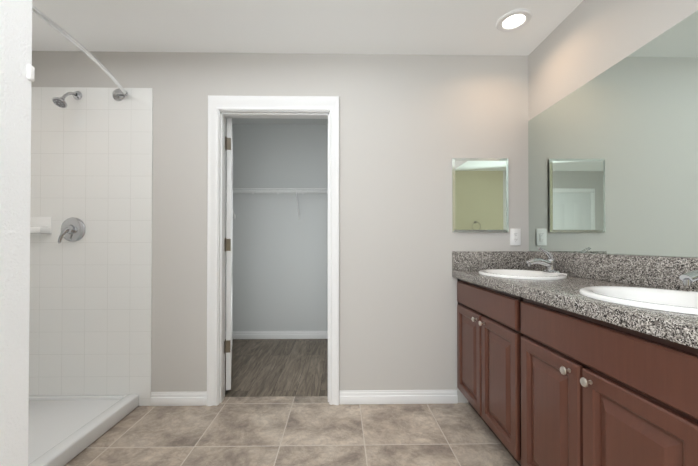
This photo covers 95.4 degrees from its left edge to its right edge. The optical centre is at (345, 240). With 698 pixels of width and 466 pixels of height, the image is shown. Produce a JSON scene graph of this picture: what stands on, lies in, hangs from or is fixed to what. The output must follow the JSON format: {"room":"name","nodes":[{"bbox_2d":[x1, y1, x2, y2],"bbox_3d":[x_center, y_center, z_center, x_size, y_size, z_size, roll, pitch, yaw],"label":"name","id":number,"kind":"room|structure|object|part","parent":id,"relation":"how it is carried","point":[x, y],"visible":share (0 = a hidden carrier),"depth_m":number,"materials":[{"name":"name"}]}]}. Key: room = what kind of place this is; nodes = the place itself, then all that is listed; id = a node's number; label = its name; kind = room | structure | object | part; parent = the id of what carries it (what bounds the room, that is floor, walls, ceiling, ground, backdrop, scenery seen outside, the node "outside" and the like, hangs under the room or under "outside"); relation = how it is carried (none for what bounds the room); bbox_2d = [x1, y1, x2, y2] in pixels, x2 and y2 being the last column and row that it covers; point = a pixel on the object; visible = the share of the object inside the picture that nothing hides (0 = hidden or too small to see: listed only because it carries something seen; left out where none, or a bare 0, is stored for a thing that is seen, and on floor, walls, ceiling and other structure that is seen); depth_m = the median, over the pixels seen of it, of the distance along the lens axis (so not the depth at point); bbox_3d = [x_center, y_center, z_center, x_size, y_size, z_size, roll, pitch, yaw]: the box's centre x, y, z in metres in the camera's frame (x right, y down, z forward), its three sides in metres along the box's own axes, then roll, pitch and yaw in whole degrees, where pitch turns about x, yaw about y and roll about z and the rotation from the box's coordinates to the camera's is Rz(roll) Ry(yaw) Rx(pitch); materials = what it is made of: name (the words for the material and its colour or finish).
{"room":"bathroom","nodes":[
{"label":"bathroom","id":0,"kind":"room"},
{"bbox_2d":[0,0,31,465],"bbox_3d":[-1.485,-0.107,0.610,1.610,2.436,0.127,0,-1,-1],"label":"wall","id":1,"kind":"structure","parent":0,"point":[15,92],"depth_m":0.65,"materials":[{"name":"white paint"}]},
{"bbox_2d":[27,64,34,81],"bbox_3d":[-0.684,-0.363,0.686,0.014,0.034,0.014,0,-1,-1],"label":"cap","id":2,"kind":"object","parent":1,"relation":"in","point":[31,73],"visible":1,"depth_m":0.68,"materials":[{"name":"white plastic"}]},
{"bbox_2d":[225,339,327,396],"bbox_3d":[-0.220,1.164,3.060,2.800,0.060,1.506,0,-1,-1],"label":"floor","id":3,"kind":"structure","parent":0,"point":[276,367],"depth_m":2.82,"materials":[{"name":"brown wood"}]},
{"bbox_2d":[225,331,327,338],"bbox_3d":[-0.230,1.094,3.705,2.500,0.092,0.014,0,-1,-1],"label":"baseboard","id":4,"kind":"structure","parent":3,"relation":"on","point":[280,334],"depth_m":3.69,"materials":[{"name":"white wood"}]},
{"bbox_2d":[225,124,327,330],"bbox_3d":[-0.208,-0.128,2.325,2.800,2.510,0.004,0,-1,-1],"label":"wall","id":5,"kind":"structure","parent":0,"point":[280,265],"depth_m":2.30,"materials":[{"name":"white paint"}]},
{"bbox_2d":[226,188,327,218],"bbox_3d":[-0.228,-0.417,3.571,2.483,0.312,0.306,0,-1,-1],"label":"wire shelf","id":6,"kind":"object","parent":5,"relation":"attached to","point":[273,190],"visible":0.44,"depth_m":3.42,"materials":[{"name":"white metal"}]},
{"bbox_2d":[226,118,327,124],"bbox_3d":[-0.220,-1.406,3.086,2.800,0.060,1.502,0,-1,-1],"label":"ceiling","id":7,"kind":"structure","parent":0,"point":[277,121],"depth_m":3.64,"materials":[{"name":"white paint"}]},
{"bbox_2d":[31,51,528,402],"bbox_3d":[-0.584,-0.158,2.260,3.746,2.570,0.114,0,-1,-1],"label":"wall","id":8,"kind":"structure","parent":0,"point":[411,127],"depth_m":2.21,"materials":[{"name":"grey paint"}]},
{"bbox_2d":[226,118,232,389],"bbox_3d":[-0.975,0.088,2.678,0.041,2.006,0.746,0,-1,-19],"label":"closet door","id":9,"kind":"structure","parent":8,"relation":"in","point":[229,273],"depth_m":2.33,"materials":[{"name":"white wood"}]},
{"bbox_2d":[207,95,338,405],"bbox_3d":[-0.497,0.062,2.257,0.905,2.129,0.156,0,-1,-1],"label":"door frame","id":10,"kind":"structure","parent":8,"relation":"attached to","point":[221,109],"depth_m":2.19,"materials":[{"name":"white wood"}]},
{"bbox_2d":[224,137,230,353],"bbox_3d":[-0.861,0.028,2.305,0.041,1.588,0.049,0,-1,-1],"label":"closet door hinge","id":11,"kind":"object","parent":10,"relation":"attached to","point":[227,244],"visible":0.96,"depth_m":2.32,"materials":[{"name":"silver metal"}]},
{"bbox_2d":[150,390,457,405],"bbox_3d":[-0.277,1.080,2.188,2.108,0.092,0.014,0,-1,-1],"label":"baseboard","id":12,"kind":"structure","parent":8,"relation":"attached to","point":[345,397],"depth_m":2.19,"materials":[{"name":"white wood"}]},
{"bbox_2d":[452,158,508,231],"bbox_3d":[0.940,-0.319,2.219,0.394,0.517,0.018,0,-1,-1],"label":"medicine cabinet mirror","id":13,"kind":"object","parent":8,"relation":"attached to","point":[479,194],"visible":1,"depth_m":2.21,"materials":[{"name":"white mirror"}]},
{"bbox_2d":[452,251,527,270],"bbox_3d":[1.015,0.138,2.213,0.543,0.130,0.020,0,-1,-1],"label":"backsplash","id":14,"kind":"structure","parent":8,"relation":"attached to","point":[460,259],"depth_m":2.20,"materials":[{"name":"grey stone"}]},
{"bbox_2d":[510,229,520,245],"bbox_3d":[1.191,-0.028,2.225,0.074,0.119,0.010,0,-1,-1],"label":"electrical outlet plate","id":15,"kind":"object","parent":8,"relation":"attached to","point":[515,237],"visible":1,"depth_m":2.22,"materials":[{"name":"white plastic"}]},
{"bbox_2d":[64,396,518,465],"bbox_3d":[-0.494,1.140,0.426,3.866,0.060,3.751,0,-1,-1],"label":"floor","id":16,"kind":"structure","parent":0,"point":[282,431],"depth_m":1.82,"materials":[{"name":"beige tile"}]},
{"bbox_2d":[28,394,138,465],"bbox_3d":[-1.843,1.077,1.414,0.901,0.084,1.494,0,-1,-1],"label":"shower pan","id":17,"kind":"object","parent":16,"relation":"on","point":[63,430],"visible":0.6,"depth_m":1.86,"materials":[{"name":"white plastic"}]},
{"bbox_2d":[452,275,697,465],"bbox_3d":[1.024,0.682,1.399,0.552,0.874,1.638,0,-1,-1],"label":"bathroom vanity","id":18,"kind":"object","parent":16,"relation":"on","point":[573,359],"depth_m":1.09,"materials":[{"name":"brown wood"}]},
{"bbox_2d":[452,271,697,342],"bbox_3d":[1.028,0.219,1.404,0.544,0.048,1.638,0,-1,-1],"label":"countertop","id":19,"kind":"structure","parent":18,"relation":"on","point":[672,325],"depth_m":0.99,"materials":[{"name":"grey stone"}]},
{"bbox_2d":[464,267,591,278],"bbox_3d":[1.023,0.267,1.864,0.428,0.170,0.524,0,-1,-1],"label":"sink","id":20,"kind":"object","parent":19,"relation":"in","point":[500,272],"depth_m":1.93,"materials":[{"name":"white ceramic"}]},
{"bbox_2d":[524,247,559,270],"bbox_3d":[1.154,0.110,1.868,0.168,0.146,0.150,0,-1,-1],"label":"faucet","id":21,"kind":"object","parent":19,"relation":"on","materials":[{"name":"silver metal"}]},
{"bbox_2d":[548,283,697,318],"bbox_3d":[1.036,0.259,1.014,0.428,0.170,0.524,0,-1,-1],"label":"sink","id":22,"kind":"object","parent":19,"relation":"in","point":[660,297],"depth_m":1.16,"materials":[{"name":"white ceramic"}]},
{"bbox_2d":[672,258,697,290],"bbox_3d":[1.167,0.102,1.018,0.168,0.146,0.150,0,-1,-1],"label":"faucet","id":23,"kind":"object","parent":19,"relation":"on","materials":[{"name":"silver metal"}]},
{"bbox_2d":[32,0,582,55],"bbox_3d":[-0.493,-1.357,0.395,3.866,0.060,3.641,0,-1,-1],"label":"ceiling","id":24,"kind":"structure","parent":0,"point":[436,27],"depth_m":1.94,"materials":[{"name":"white paint"}]},
{"bbox_2d":[496,9,531,31],"bbox_3d":[1.000,-1.306,1.888,0.188,0.013,0.188,0,-1,-1],"label":"recessed light","id":25,"kind":"object","parent":24,"relation":"in","point":[514,20],"visible":1,"depth_m":1.88,"materials":[{"name":"white plastic"}]},
{"bbox_2d":[528,0,697,257],"bbox_3d":[1.379,-0.108,0.471,0.120,2.436,3.755,0,-1,-1],"label":"wall","id":26,"kind":"structure","parent":0,"point":[583,42],"depth_m":1.68,"materials":[{"name":"grey paint"}]},
{"bbox_2d":[528,251,691,286],"bbox_3d":[1.290,0.130,1.398,0.020,0.130,1.617,0,-1,-1],"label":"backsplash","id":27,"kind":"structure","parent":26,"relation":"attached to","point":[614,268],"depth_m":1.46,"materials":[{"name":"grey stone"}]},
{"bbox_2d":[528,11,697,256],"bbox_3d":[1.300,-0.393,1.416,0.006,0.912,1.623,0,-1,-1],"label":"wall mirror","id":28,"kind":"object","parent":26,"relation":"attached to","point":[613,159],"visible":1,"depth_m":1.47,"materials":[{"name":"grey mirror"}]},
{"bbox_3d":[-2.356,-0.109,0.353,0.140,2.436,3.641,0,-1,-1],"label":"wall","id":29,"kind":"structure","parent":0,"visible":0},
{"bbox_2d":[29,87,152,405],"bbox_3d":[-1.809,0.035,2.176,0.952,2.182,0.008,0,-1,-1],"label":"tiled wall","id":30,"kind":"structure","parent":29,"relation":"attached to","point":[90,317],"depth_m":2.15,"materials":[{"name":"white tile"}]},
{"bbox_2d":[30,217,51,233],"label":"soap dish","id":31,"kind":"object","parent":30,"relation":"attached to","point":[38,225],"depth_m":2.16,"materials":[{"name":"white ceramic"}]},
{"bbox_3d":[-2.081,-0.108,2.129,0.153,0.113,0.078,0,-1,-1],"label":"soap dish mount","id":32,"kind":"part","parent":31,"relation":"part of","materials":[{"name":"white ceramic"}]},
{"bbox_2d":[52,91,81,107],"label":"shower head","id":33,"kind":"object","parent":30,"relation":"attached to","point":[60,102],"depth_m":2.06,"materials":[{"name":"silver metal"}]},
{"bbox_2d":[58,217,85,242],"label":"shower faucet handle","id":34,"kind":"object","parent":30,"relation":"attached to","point":[73,229],"depth_m":2.16,"materials":[{"name":"silver metal"}]},
{"bbox_2d":[32,5,127,100],"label":"shower curtain rod","id":35,"kind":"object","parent":30,"relation":"attached to","point":[119,94],"depth_m":1.69,"materials":[{"name":"silver metal"}]},
{"bbox_3d":[-1.471,-1.012,1.439,0.239,0.084,1.495,0,-1,-1],"label":"curtain rod rail","id":36,"kind":"part","parent":35,"relation":"part of","materials":[{"name":"white metal"}]}
]}

